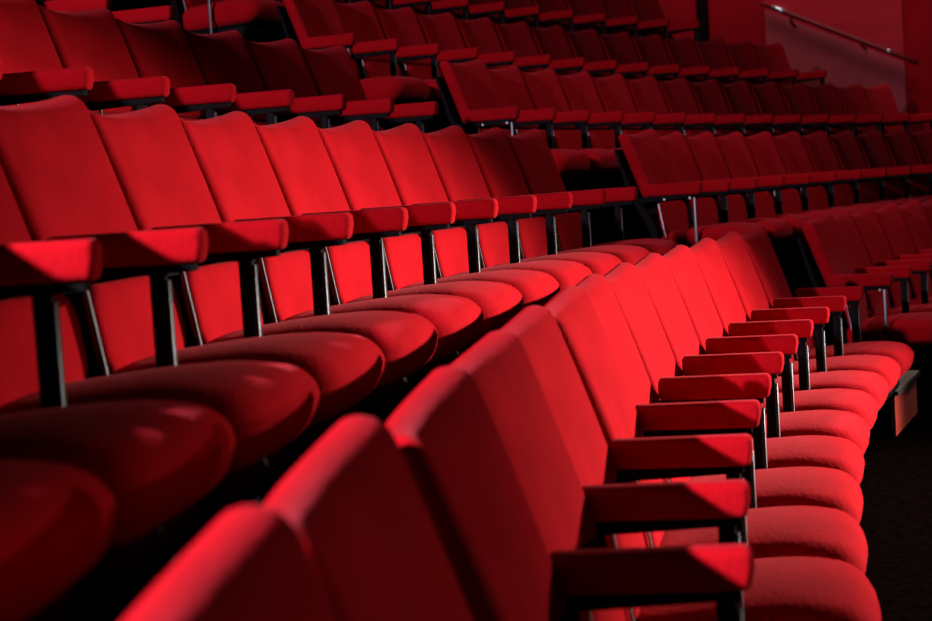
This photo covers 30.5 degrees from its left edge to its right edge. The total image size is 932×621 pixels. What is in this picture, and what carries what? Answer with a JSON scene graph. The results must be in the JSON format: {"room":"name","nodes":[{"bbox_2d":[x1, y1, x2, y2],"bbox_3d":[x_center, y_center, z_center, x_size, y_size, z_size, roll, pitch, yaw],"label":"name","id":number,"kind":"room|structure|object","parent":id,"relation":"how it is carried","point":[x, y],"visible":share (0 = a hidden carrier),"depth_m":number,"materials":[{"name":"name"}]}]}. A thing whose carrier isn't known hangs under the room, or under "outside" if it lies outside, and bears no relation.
{"room":"auditorium","nodes":[
{"label":"auditorium","id":0,"kind":"room"},
{"bbox_2d":[110,0,183,28],"bbox_3d":[-4.195,-1.596,8.156,2.594,5.500,23.629,-2,4,19],"label":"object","id":1,"kind":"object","parent":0,"point":[117,5],"depth_m":14.12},
{"bbox_2d":[84,123,931,620],"bbox_3d":[1.447,-0.159,6.391,14.000,2.180,23.509,-2,4,19],"label":"floor","id":2,"kind":"structure","parent":0,"point":[895,485],"depth_m":5.85,"materials":[{"name":"black carpet"}]},
{"bbox_2d":[0,57,2,79],"bbox_3d":[-1.325,-0.425,4.015,0.741,0.930,0.560,-3,4,11],"label":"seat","id":3,"kind":"object","parent":2,"relation":"on","point":[1,61],"visible":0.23,"depth_m":4.22,"materials":[{"name":"red fabric"}]},
{"bbox_2d":[0,67,93,105],"bbox_3d":[-1.217,-0.469,4.529,0.741,0.930,0.560,-3,4,13],"label":"seat","id":4,"kind":"object","parent":2,"relation":"on","point":[32,86],"visible":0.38,"depth_m":4.74,"materials":[{"name":"red fabric"}]},
{"bbox_2d":[0,460,116,620],"bbox_3d":[-0.770,0.138,1.804,0.741,0.930,0.560,-3,4,6],"label":"seat","id":5,"kind":"object","parent":2,"relation":"on","point":[57,521],"visible":1,"depth_m":1.75,"materials":[{"name":"red fabric"}]},
{"bbox_2d":[41,0,111,11],"bbox_3d":[-1.596,-1.037,6.540,0.741,0.930,0.560,-2,4,17],"label":"seat","id":6,"kind":"object","parent":2,"relation":"on","point":[56,5],"visible":0.16,"depth_m":6.74,"materials":[{"name":"red fabric"}]},
{"bbox_2d":[0,0,169,110],"bbox_3d":[-1.098,-0.513,5.040,0.741,0.930,0.560,-3,4,14],"label":"seat","id":7,"kind":"object","parent":2,"relation":"on","point":[26,44],"visible":0.25,"depth_m":5.22,"materials":[{"name":"red fabric"}]},
{"bbox_2d":[37,0,174,23],"bbox_3d":[-1.438,-1.083,7.040,0.741,0.930,0.560,-2,4,18],"label":"seat","id":8,"kind":"object","parent":2,"relation":"on","point":[149,15],"visible":0.16,"depth_m":7.23,"materials":[{"name":"red fabric"}]},
{"bbox_2d":[0,238,235,620],"bbox_3d":[-0.707,0.097,2.326,0.741,0.930,0.560,-3,4,8],"label":"seat","id":9,"kind":"object","parent":2,"relation":"on","point":[156,459],"visible":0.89,"depth_m":2.22,"materials":[{"name":"red fabric"}]},
{"bbox_2d":[37,5,235,118],"bbox_3d":[-0.967,-0.557,5.548,0.741,0.930,0.560,-3,4,15],"label":"seat","id":10,"kind":"object","parent":2,"relation":"on","point":[93,38],"visible":0.27,"depth_m":5.67,"materials":[{"name":"red fabric"}]},
{"bbox_2d":[0,165,319,587],"bbox_3d":[-0.633,0.055,2.845,0.741,0.930,0.560,-3,4,9],"label":"seat","id":11,"kind":"object","parent":2,"relation":"on","point":[266,405],"visible":0.61,"depth_m":2.79,"materials":[{"name":"red fabric"}]},
{"bbox_2d":[0,95,384,505],"bbox_3d":[-0.547,0.013,3.363,0.741,0.930,0.560,-3,4,10],"label":"seat","id":12,"kind":"object","parent":2,"relation":"on","point":[59,173],"visible":0.56,"depth_m":3.31,"materials":[{"name":"red fabric"}]},
{"bbox_2d":[115,18,294,124],"bbox_3d":[-0.826,-0.603,6.054,0.741,0.930,0.560,-2,4,16],"label":"seat","id":13,"kind":"object","parent":2,"relation":"on","point":[163,48],"visible":0.31,"depth_m":6.19,"materials":[{"name":"red fabric"}]},
{"bbox_2d":[169,0,284,42],"bbox_3d":[-1.375,-1.774,9.577,0.704,0.940,0.586,-2,4,24],"label":"seat","id":14,"kind":"object","parent":2,"relation":"on","point":[258,21],"visible":0.72,"depth_m":9.37,"materials":[{"name":"red fabric"}]},
{"bbox_2d":[123,505,337,620],"bbox_3d":[0.137,0.622,1.196,0.741,0.930,0.560,-3,4,5],"label":"seat","id":15,"kind":"object","parent":2,"relation":"on","point":[252,564],"visible":1,"depth_m":1.31,"materials":[{"name":"red fabric"}]},
{"bbox_2d":[88,104,437,418],"bbox_3d":[-0.450,-0.030,3.879,0.741,0.930,0.560,-3,4,11],"label":"seat","id":16,"kind":"object","parent":2,"relation":"on","point":[151,156],"visible":0.43,"depth_m":3.83,"materials":[{"name":"red fabric"}]},
{"bbox_2d":[183,29,346,128],"bbox_3d":[-0.674,-0.648,6.556,0.741,0.930,0.560,-2,4,18],"label":"seat","id":17,"kind":"object","parent":2,"relation":"on","point":[225,57],"visible":0.31,"depth_m":6.71,"materials":[{"name":"red fabric"}]},
{"bbox_2d":[274,0,350,3],"bbox_3d":[-0.940,-1.867,10.555,0.741,0.930,0.560,-2,5,26],"label":"seat","id":18,"kind":"object","parent":2,"relation":"on","point":[280,1],"visible":0.02,"depth_m":10.65,"materials":[{"name":"red fabric"}]},
{"bbox_2d":[244,38,394,130],"bbox_3d":[-0.511,-0.694,7.054,0.741,0.930,0.560,-2,4,19],"label":"seat","id":19,"kind":"object","parent":2,"relation":"on","point":[280,65],"visible":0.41,"depth_m":7.21,"materials":[{"name":"red fabric"}]},
{"bbox_2d":[179,111,483,424],"bbox_3d":[-0.341,-0.074,4.392,0.741,0.930,0.560,-3,4,13],"label":"seat","id":20,"kind":"object","parent":2,"relation":"on","point":[239,176],"visible":0.44,"depth_m":4.36,"materials":[{"name":"red fabric"}]},
{"bbox_2d":[276,0,429,127],"bbox_3d":[-0.586,-1.299,9.250,0.704,0.940,0.586,-2,4,24],"label":"seat","id":21,"kind":"object","parent":2,"relation":"on","point":[313,24],"visible":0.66,"depth_m":9.15,"materials":[{"name":"red fabric"}]},
{"bbox_2d":[333,0,391,9],"bbox_3d":[-0.706,-1.915,11.024,0.741,0.930,0.560,-2,5,27],"label":"seat","id":22,"kind":"object","parent":2,"relation":"on","point":[388,5],"visible":0.02,"depth_m":11.19,"materials":[{"name":"red fabric"}]},
{"bbox_2d":[263,415,472,620],"bbox_3d":[0.187,0.581,1.718,0.741,0.930,0.560,-3,4,6],"label":"seat","id":23,"kind":"object","parent":2,"relation":"on","point":[356,506],"visible":0.79,"depth_m":1.77,"materials":[{"name":"red fabric"}]},
{"bbox_2d":[299,46,437,132],"bbox_3d":[-0.337,-0.740,7.550,0.741,0.930,0.560,-2,4,20],"label":"seat","id":24,"kind":"object","parent":2,"relation":"on","point":[332,71],"visible":0.31,"depth_m":7.70,"materials":[{"name":"red fabric"}]},
{"bbox_2d":[254,116,523,354],"bbox_3d":[-0.221,-0.118,4.903,0.741,0.930,0.560,-3,4,14],"label":"seat","id":25,"kind":"object","parent":2,"relation":"on","point":[300,162],"visible":0.39,"depth_m":4.88,"materials":[{"name":"red fabric"}]},
{"bbox_2d":[334,1,447,130],"bbox_3d":[-0.375,-1.343,9.753,0.741,0.930,0.560,-2,4,25],"label":"seat","id":26,"kind":"object","parent":2,"relation":"on","point":[360,19],"visible":0.44,"depth_m":9.86,"materials":[{"name":"red fabric"}]},
{"bbox_2d":[370,0,431,14],"bbox_3d":[-0.463,-1.964,11.489,0.741,0.930,0.560,-1,5,28],"label":"seat","id":27,"kind":"object","parent":2,"relation":"on","point":[380,4],"visible":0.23,"depth_m":11.66,"materials":[{"name":"red fabric"}]},
{"bbox_2d":[373,7,478,123],"bbox_3d":[-0.151,-1.391,10.227,0.741,0.930,0.560,-2,5,26],"label":"seat","id":28,"kind":"object","parent":2,"relation":"on","point":[402,24],"visible":0.4,"depth_m":10.34,"materials":[{"name":"red fabric"}]},
{"bbox_2d":[391,0,470,19],"bbox_3d":[-0.210,-2.012,11.949,0.741,0.930,0.560,-1,5,29],"label":"seat","id":29,"kind":"object","parent":2,"relation":"on","point":[440,6],"visible":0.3,"depth_m":12.12,"materials":[{"name":"red fabric"}]},
{"bbox_2d":[317,120,559,309],"bbox_3d":[-0.089,-0.162,5.411,0.741,0.930,0.560,-2,4,15],"label":"seat","id":30,"kind":"object","parent":2,"relation":"on","point":[352,148],"visible":0.43,"depth_m":5.41,"materials":[{"name":"red fabric"}]},
{"bbox_2d":[414,12,515,76],"bbox_3d":[0.083,-1.440,10.696,0.741,0.930,0.560,-2,5,27],"label":"seat","id":31,"kind":"object","parent":2,"relation":"on","point":[442,29],"visible":0.28,"depth_m":10.84,"materials":[{"name":"red fabric"}]},
{"bbox_2d":[430,0,505,23],"bbox_3d":[0.052,-2.061,12.403,0.741,0.930,0.560,-1,5,31],"label":"seat","id":32,"kind":"object","parent":2,"relation":"on","point":[479,10],"visible":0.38,"depth_m":12.57,"materials":[{"name":"red fabric"}]},
{"bbox_2d":[372,123,591,291],"bbox_3d":[0.054,-0.207,5.916,0.741,0.930,0.560,-2,4,17],"label":"seat","id":33,"kind":"object","parent":2,"relation":"on","point":[410,165],"visible":0.34,"depth_m":5.94,"materials":[{"name":"red fabric"}]},
{"bbox_2d":[454,17,551,70],"bbox_3d":[0.327,-1.488,11.161,0.741,0.930,0.560,-1,5,28],"label":"seat","id":34,"kind":"object","parent":2,"relation":"on","point":[480,33],"visible":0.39,"depth_m":11.31,"materials":[{"name":"red fabric"}]},
{"bbox_2d":[467,0,540,27],"bbox_3d":[0.323,-2.110,12.853,0.741,0.930,0.560,-1,5,32],"label":"seat","id":35,"kind":"object","parent":2,"relation":"on","point":[532,11],"visible":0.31,"depth_m":13.00,"materials":[{"name":"red fabric"}]},
{"bbox_2d":[435,59,589,190],"bbox_3d":[0.266,-0.888,9.021,0.704,0.940,0.586,-2,4,24],"label":"seat","id":36,"kind":"object","parent":2,"relation":"on","point":[471,102],"visible":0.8,"depth_m":8.94,"materials":[{"name":"red fabric"}]},
{"bbox_2d":[421,125,622,275],"bbox_3d":[0.208,-0.253,6.417,0.741,0.930,0.560,-2,4,18],"label":"seat","id":37,"kind":"object","parent":2,"relation":"on","point":[449,148],"visible":0.45,"depth_m":6.45,"materials":[{"name":"red fabric"}]},
{"bbox_2d":[499,0,574,31],"bbox_3d":[0.602,-2.160,13.296,0.741,0.930,0.560,-1,5,33],"label":"seat","id":38,"kind":"object","parent":2,"relation":"on","point":[556,16],"visible":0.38,"depth_m":13.44,"materials":[{"name":"red fabric"}]},
{"bbox_2d":[492,22,585,72],"bbox_3d":[0.580,-1.537,11.620,0.741,0.930,0.560,-1,5,30],"label":"seat","id":39,"kind":"object","parent":2,"relation":"on","point":[517,37],"visible":0.36,"depth_m":11.76,"materials":[{"name":"red fabric"}]},
{"bbox_2d":[487,65,619,223],"bbox_3d":[0.479,-0.932,9.523,0.741,0.930,0.560,-2,4,25],"label":"seat","id":40,"kind":"object","parent":2,"relation":"on","point":[511,90],"visible":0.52,"depth_m":9.59,"materials":[{"name":"red fabric"}]},
{"bbox_2d":[466,127,650,264],"bbox_3d":[0.373,-0.299,6.915,0.741,0.930,0.560,-2,4,19],"label":"seat","id":41,"kind":"object","parent":2,"relation":"on","point":[502,175],"visible":0.36,"depth_m":6.96,"materials":[{"name":"red fabric"}]},
{"bbox_2d":[532,0,606,34],"bbox_3d":[0.891,-2.209,13.734,0.741,0.930,0.560,-1,5,34],"label":"seat","id":42,"kind":"object","parent":2,"relation":"on","point":[546,5],"visible":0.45,"depth_m":13.87,"materials":[{"name":"red fabric"}]},
{"bbox_2d":[385,366,754,620],"bbox_3d":[0.264,0.542,2.238,0.713,0.925,0.560,-3,4,8],"label":"seat","id":43,"kind":"object","parent":2,"relation":"on","point":[446,434],"visible":0.89,"depth_m":2.36,"materials":[{"name":"red fabric"}]},
{"bbox_2d":[528,25,617,75],"bbox_3d":[0.843,-1.586,12.074,0.741,0.930,0.560,-1,5,31],"label":"seat","id":44,"kind":"object","parent":2,"relation":"on","point":[552,41],"visible":0.28,"depth_m":12.22,"materials":[{"name":"red fabric"}]},
{"bbox_2d":[520,69,631,220],"bbox_3d":[0.705,-0.981,9.996,0.741,0.930,0.560,-2,5,26],"label":"seat","id":45,"kind":"object","parent":2,"relation":"on","point":[544,89],"visible":0.47,"depth_m":10.12,"materials":[{"name":"red fabric"}]},
{"bbox_2d":[506,129,677,254],"bbox_3d":[0.549,-0.345,7.409,0.741,0.930,0.560,-2,4,20],"label":"seat","id":46,"kind":"object","parent":2,"relation":"on","point":[531,150],"visible":0.35,"depth_m":7.46,"materials":[{"name":"red fabric"}]},
{"bbox_2d":[449,330,749,620],"bbox_3d":[0.331,0.499,2.758,0.726,0.927,0.559,-3,4,9],"label":"seat","id":47,"kind":"object","parent":2,"relation":"on","point":[567,515],"visible":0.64,"depth_m":2.93,"materials":[{"name":"red fabric"}]},
{"bbox_2d":[565,0,638,36],"bbox_3d":[1.189,-2.259,14.166,0.741,0.930,0.560,-1,5,35],"label":"seat","id":48,"kind":"object","parent":2,"relation":"on","point":[581,7],"visible":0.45,"depth_m":14.30,"materials":[{"name":"red fabric"}]},
{"bbox_2d":[556,71,655,216],"bbox_3d":[0.942,-1.029,10.464,0.741,0.930,0.560,-1,5,28],"label":"seat","id":49,"kind":"object","parent":2,"relation":"on","point":[580,93],"visible":0.43,"depth_m":10.59,"materials":[{"name":"red fabric"}]},
{"bbox_2d":[563,29,649,77],"bbox_3d":[1.115,-1.635,12.522,0.741,0.930,0.560,-1,5,32],"label":"seat","id":50,"kind":"object","parent":2,"relation":"on","point":[586,44],"visible":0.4,"depth_m":12.66,"materials":[{"name":"red fabric"}]},
{"bbox_2d":[597,0,669,39],"bbox_3d":[1.495,-2.309,14.592,0.741,0.930,0.560,-1,5,36],"label":"seat","id":51,"kind":"object","parent":2,"relation":"on","point":[613,8],"visible":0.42,"depth_m":14.72,"materials":[{"name":"red fabric"}]},
{"bbox_2d":[591,74,686,134],"bbox_3d":[1.188,-1.077,10.927,0.741,0.930,0.560,-1,5,29],"label":"seat","id":52,"kind":"object","parent":2,"relation":"on","point":[613,92],"visible":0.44,"depth_m":11.07,"materials":[{"name":"red fabric"}]},
{"bbox_2d":[597,32,680,79],"bbox_3d":[1.397,-1.685,12.965,0.741,0.930,0.560,-1,5,33],"label":"seat","id":53,"kind":"object","parent":2,"relation":"on","point":[619,46],"visible":0.35,"depth_m":13.11,"materials":[{"name":"red fabric"}]},
{"bbox_2d":[628,0,699,41],"bbox_3d":[1.810,-2.358,15.012,0.741,0.930,0.560,0,5,37],"label":"seat","id":54,"kind":"object","parent":2,"relation":"on","point":[647,10],"visible":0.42,"depth_m":15.14,"materials":[{"name":"red fabric"}]},
{"bbox_2d":[624,76,716,136],"bbox_3d":[1.445,-1.126,11.384,0.741,0.930,0.560,-1,5,30],"label":"seat","id":55,"kind":"object","parent":2,"relation":"on","point":[645,92],"visible":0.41,"depth_m":11.53,"materials":[{"name":"red fabric"}]},
{"bbox_2d":[630,34,711,81],"bbox_3d":[1.688,-1.734,13.401,0.741,0.930,0.560,-1,5,34],"label":"seat","id":56,"kind":"object","parent":2,"relation":"on","point":[651,49],"visible":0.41,"depth_m":13.54,"materials":[{"name":"red fabric"}]},
{"bbox_2d":[500,305,880,620],"bbox_3d":[0.418,0.455,3.275,0.726,0.930,0.560,-3,4,10],"label":"seat","id":57,"kind":"object","parent":2,"relation":"on","point":[799,588],"visible":0.59,"depth_m":3.33,"materials":[{"name":"red fabric"}]},
{"bbox_2d":[614,129,767,246],"bbox_3d":[1.192,-0.500,8.942,0.704,0.940,0.586,-2,4,24],"label":"seat","id":58,"kind":"object","parent":2,"relation":"on","point":[643,163],"visible":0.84,"depth_m":8.82,"materials":[{"name":"red fabric"}]},
{"bbox_2d":[656,78,745,136],"bbox_3d":[1.711,-1.175,11.836,0.741,0.930,0.560,-1,5,31],"label":"seat","id":59,"kind":"object","parent":2,"relation":"on","point":[677,94],"visible":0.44,"depth_m":11.97,"materials":[{"name":"red fabric"}]},
{"bbox_2d":[662,37,740,82],"bbox_3d":[1.987,-1.784,13.832,0.741,0.930,0.560,-1,5,35],"label":"seat","id":60,"kind":"object","parent":2,"relation":"on","point":[682,51],"visible":0.36,"depth_m":13.97,"materials":[{"name":"red fabric"}]},
{"bbox_2d":[543,286,867,574],"bbox_3d":[0.523,0.410,3.789,0.713,0.934,0.560,-3,4,12],"label":"seat","id":61,"kind":"object","parent":2,"relation":"on","point":[781,531],"visible":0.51,"depth_m":3.80,"materials":[{"name":"red fabric"}]},
{"bbox_2d":[575,274,862,523],"bbox_3d":[0.620,0.369,4.304,0.741,0.930,0.560,-3,4,13],"label":"seat","id":62,"kind":"object","parent":2,"relation":"on","point":[805,485],"visible":0.4,"depth_m":4.42,"materials":[{"name":"red fabric"}]},
{"bbox_2d":[659,131,792,256],"bbox_3d":[1.410,-0.544,9.441,0.741,0.930,0.560,-2,5,26],"label":"seat","id":63,"kind":"object","parent":2,"relation":"on","point":[684,169],"visible":0.34,"depth_m":9.52,"materials":[{"name":"red fabric"}]},
{"bbox_2d":[688,79,773,136],"bbox_3d":[1.987,-1.225,12.282,0.741,0.930,0.560,-1,5,32],"label":"seat","id":64,"kind":"object","parent":2,"relation":"on","point":[708,96],"visible":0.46,"depth_m":12.42,"materials":[{"name":"red fabric"}]},
{"bbox_2d":[693,39,769,83],"bbox_3d":[2.296,-1.833,14.256,0.741,0.930,0.560,-1,5,37],"label":"seat","id":65,"kind":"object","parent":2,"relation":"on","point":[713,53],"visible":0.34,"depth_m":14.40,"materials":[{"name":"red fabric"}]},
{"bbox_2d":[604,262,864,484],"bbox_3d":[0.742,0.325,4.815,0.741,0.930,0.560,-3,4,14],"label":"seat","id":66,"kind":"object","parent":2,"relation":"on","point":[627,284],"visible":0.38,"depth_m":4.90,"materials":[{"name":"red fabric"}]},
{"bbox_2d":[685,132,812,283],"bbox_3d":[1.642,-0.593,9.911,0.741,0.930,0.560,-2,5,27],"label":"seat","id":67,"kind":"object","parent":2,"relation":"on","point":[704,149],"visible":0.44,"depth_m":10.00,"materials":[{"name":"red fabric"}]},
{"bbox_2d":[634,253,869,454],"bbox_3d":[0.876,0.280,5.322,0.741,0.930,0.560,-2,4,16],"label":"seat","id":68,"kind":"object","parent":2,"relation":"on","point":[653,268],"visible":0.41,"depth_m":5.41,"materials":[{"name":"red fabric"}]},
{"bbox_2d":[718,80,801,136],"bbox_3d":[2.273,-1.274,12.722,0.741,0.930,0.560,-1,5,34],"label":"seat","id":69,"kind":"object","parent":2,"relation":"on","point":[739,99],"visible":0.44,"depth_m":12.85,"materials":[{"name":"red fabric"}]},
{"bbox_2d":[724,41,798,84],"bbox_3d":[2.613,-1.883,14.673,0.741,0.930,0.560,0,5,38],"label":"seat","id":70,"kind":"object","parent":2,"relation":"on","point":[743,55],"visible":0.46,"depth_m":14.81,"materials":[{"name":"red fabric"}]},
{"bbox_2d":[662,245,877,429],"bbox_3d":[1.022,0.235,5.825,0.741,0.930,0.560,-2,4,17],"label":"seat","id":71,"kind":"object","parent":2,"relation":"on","point":[683,266],"visible":0.41,"depth_m":5.91,"materials":[{"name":"red fabric"}]},
{"bbox_2d":[715,132,835,278],"bbox_3d":[1.885,-0.641,10.376,0.741,0.930,0.560,-1,5,28],"label":"seat","id":72,"kind":"object","parent":2,"relation":"on","point":[736,155],"visible":0.38,"depth_m":10.50,"materials":[{"name":"red fabric"}]},
{"bbox_2d":[689,238,888,409],"bbox_3d":[1.179,0.190,6.326,0.741,0.930,0.560,-2,4,18],"label":"seat","id":73,"kind":"object","parent":2,"relation":"on","point":[707,254],"visible":0.41,"depth_m":6.41,"materials":[{"name":"red fabric"}]},
{"bbox_2d":[748,82,829,135],"bbox_3d":[2.568,-1.324,13.155,0.741,0.930,0.560,-1,5,35],"label":"seat","id":74,"kind":"object","parent":2,"relation":"on","point":[768,98],"visible":0.41,"depth_m":13.29,"materials":[{"name":"red fabric"}]},
{"bbox_2d":[753,42,826,85],"bbox_3d":[2.939,-1.933,15.084,0.741,0.930,0.560,0,5,39],"label":"seat","id":75,"kind":"object","parent":2,"relation":"on","point":[773,56],"visible":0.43,"depth_m":15.22,"materials":[{"name":"red fabric"}]},
{"bbox_2d":[744,131,859,214],"bbox_3d":[2.138,-0.690,10.835,0.741,0.930,0.560,-1,5,30],"label":"seat","id":76,"kind":"object","parent":2,"relation":"on","point":[763,150],"visible":0.34,"depth_m":10.96,"materials":[{"name":"red fabric"}]},
{"bbox_2d":[715,232,900,411],"bbox_3d":[1.348,0.143,6.822,0.741,0.930,0.560,-2,4,20],"label":"seat","id":77,"kind":"object","parent":2,"relation":"on","point":[735,254],"visible":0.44,"depth_m":6.91,"materials":[{"name":"red fabric"}]},
{"bbox_2d":[778,82,856,135],"bbox_3d":[2.872,-1.373,13.582,0.741,0.930,0.560,-1,5,36],"label":"seat","id":78,"kind":"object","parent":2,"relation":"on","point":[796,97],"visible":0.38,"depth_m":13.71,"materials":[{"name":"red fabric"}]},
{"bbox_2d":[772,131,882,209],"bbox_3d":[2.401,-0.739,11.289,0.741,0.930,0.560,-1,5,31],"label":"seat","id":79,"kind":"object","parent":2,"relation":"on","point":[790,147],"visible":0.31,"depth_m":11.41,"materials":[{"name":"red fabric"}]},
{"bbox_2d":[741,226,913,400],"bbox_3d":[1.529,0.097,7.314,0.741,0.930,0.560,-2,4,21],"label":"seat","id":80,"kind":"object","parent":2,"relation":"on","point":[757,242],"visible":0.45,"depth_m":7.39,"materials":[{"name":"red fabric"}]},
{"bbox_2d":[806,83,883,134],"bbox_3d":[3.186,-1.423,14.002,0.741,0.930,0.560,-1,5,37],"label":"seat","id":81,"kind":"object","parent":2,"relation":"on","point":[825,99],"visible":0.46,"depth_m":14.13,"materials":[{"name":"red fabric"}]},
{"bbox_2d":[800,131,906,206],"bbox_3d":[2.675,-0.788,11.736,0.741,0.930,0.560,-1,5,32],"label":"seat","id":82,"kind":"object","parent":2,"relation":"on","point":[817,145],"visible":0.34,"depth_m":11.85,"materials":[{"name":"red fabric"}]},
{"bbox_2d":[796,212,931,390],"bbox_3d":[2.060,-0.030,8.561,0.704,0.940,0.586,-2,4,24],"label":"seat","id":83,"kind":"object","parent":2,"relation":"on","point":[826,258],"visible":0.78,"depth_m":8.41,"materials":[{"name":"red fabric"}]},
{"bbox_2d":[835,84,909,134],"bbox_3d":[3.508,-1.473,14.416,0.741,0.930,0.560,0,5,39],"label":"seat","id":84,"kind":"object","parent":2,"relation":"on","point":[853,99],"visible":0.37,"depth_m":14.54,"materials":[{"name":"red fabric"}]},
{"bbox_2d":[827,130,929,203],"bbox_3d":[2.958,-0.837,12.177,0.741,0.930,0.560,-1,5,33],"label":"seat","id":85,"kind":"object","parent":2,"relation":"on","point":[845,146],"visible":0.35,"depth_m":12.29,"materials":[{"name":"red fabric"}]},
{"bbox_2d":[833,210,931,377],"bbox_3d":[2.278,-0.075,9.060,0.741,0.930,0.560,-2,5,26],"label":"seat","id":86,"kind":"object","parent":2,"relation":"on","point":[846,225],"visible":0.42,"depth_m":9.21,"materials":[{"name":"red fabric"}]},
{"bbox_2d":[851,206,931,366],"bbox_3d":[2.510,-0.123,9.530,0.741,0.930,0.560,-2,5,27],"label":"seat","id":87,"kind":"object","parent":2,"relation":"on","point":[866,220],"visible":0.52,"depth_m":9.63,"materials":[{"name":"red fabric"}]},
{"bbox_2d":[854,130,931,200],"bbox_3d":[3.251,-0.887,12.612,0.741,0.930,0.560,-1,5,35],"label":"seat","id":88,"kind":"object","parent":2,"relation":"on","point":[872,146],"visible":0.35,"depth_m":12.73,"materials":[{"name":"red fabric"}]},
{"bbox_2d":[869,370,919,437],"bbox_3d":[1.865,0.415,7.677,0.256,0.202,0.740,-2,4,22],"label":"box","id":89,"kind":"object","parent":2,"relation":"on","point":[900,408],"visible":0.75,"depth_m":7.40,"materials":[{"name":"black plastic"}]},
{"bbox_2d":[863,84,931,133],"bbox_3d":[3.839,-1.523,14.822,0.741,0.930,0.560,0,5,40],"label":"seat","id":90,"kind":"object","parent":2,"relation":"on","point":[880,98],"visible":0.36,"depth_m":14.96,"materials":[{"name":"red fabric"}]},
{"bbox_2d":[875,203,931,299],"bbox_3d":[2.753,-0.172,9.995,0.741,0.930,0.560,-1,5,28],"label":"seat","id":91,"kind":"object","parent":2,"relation":"on","point":[889,216],"visible":0.41,"depth_m":10.09,"materials":[{"name":"red fabric"}]},
{"bbox_2d":[881,129,929,197],"bbox_3d":[3.553,-0.937,13.040,0.741,0.930,0.560,-1,5,36],"label":"seat","id":92,"kind":"object","parent":2,"relation":"on","point":[898,144],"visible":0.37,"depth_m":13.13,"materials":[{"name":"red fabric"}]},
{"bbox_2d":[898,200,931,281],"bbox_3d":[3.007,-0.220,10.453,0.741,0.930,0.560,-1,5,30],"label":"seat","id":93,"kind":"object","parent":2,"relation":"on","point":[913,215],"visible":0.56,"depth_m":10.57,"materials":[{"name":"red fabric"}]},
{"bbox_2d":[907,128,931,179],"bbox_3d":[3.865,-0.986,13.461,0.741,0.930,0.560,-1,5,37],"label":"seat","id":94,"kind":"object","parent":2,"relation":"on","point":[921,141],"visible":0.52,"depth_m":13.54,"materials":[{"name":"red fabric"}]},
{"bbox_2d":[921,199,931,229],"bbox_3d":[3.271,-0.269,10.906,0.741,0.930,0.560,-1,5,31],"label":"seat","id":95,"kind":"object","parent":2,"relation":"on","point":[927,206],"visible":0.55,"depth_m":10.88,"materials":[{"name":"red fabric"}]},
{"bbox_2d":[658,0,931,132],"bbox_3d":[5.483,-2.691,14.662,12.600,5.540,0.150,0,5,42],"label":"wall","id":96,"kind":"structure","parent":0,"point":[730,21],"depth_m":16.86,"materials":[{"name":"red paint"}]},
{"bbox_2d":[695,0,709,41],"bbox_3d":[2.356,-3.553,17.262,0.130,3.000,0.030,0,5,42],"label":"trim","id":97,"kind":"structure","parent":96,"relation":"attached to","point":[702,14],"depth_m":17.29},
{"bbox_2d":[764,0,904,62],"bbox_3d":[3.472,-3.174,16.306,1.470,1.760,0.020,0,5,42],"label":"wall","id":98,"kind":"structure","parent":96,"relation":"attached to","point":[880,22],"depth_m":16.13,"materials":[{"name":"red paint"}]},
{"bbox_2d":[765,10,907,113],"bbox_3d":[3.546,-2.009,16.389,1.470,1.900,0.020,0,5,42],"label":"wall","id":99,"kind":"structure","parent":96,"relation":"attached to","point":[806,48],"depth_m":16.35,"materials":[{"name":"red paint"}]},
{"bbox_2d":[760,1,917,64],"bbox_3d":[3.538,-2.648,16.253,1.639,0.771,0.124,0,5,42],"label":"handrail","id":100,"kind":"object","parent":96,"relation":"attached to","point":[791,15],"visible":1,"depth_m":16.19,"materials":[{"name":"silver metal"}]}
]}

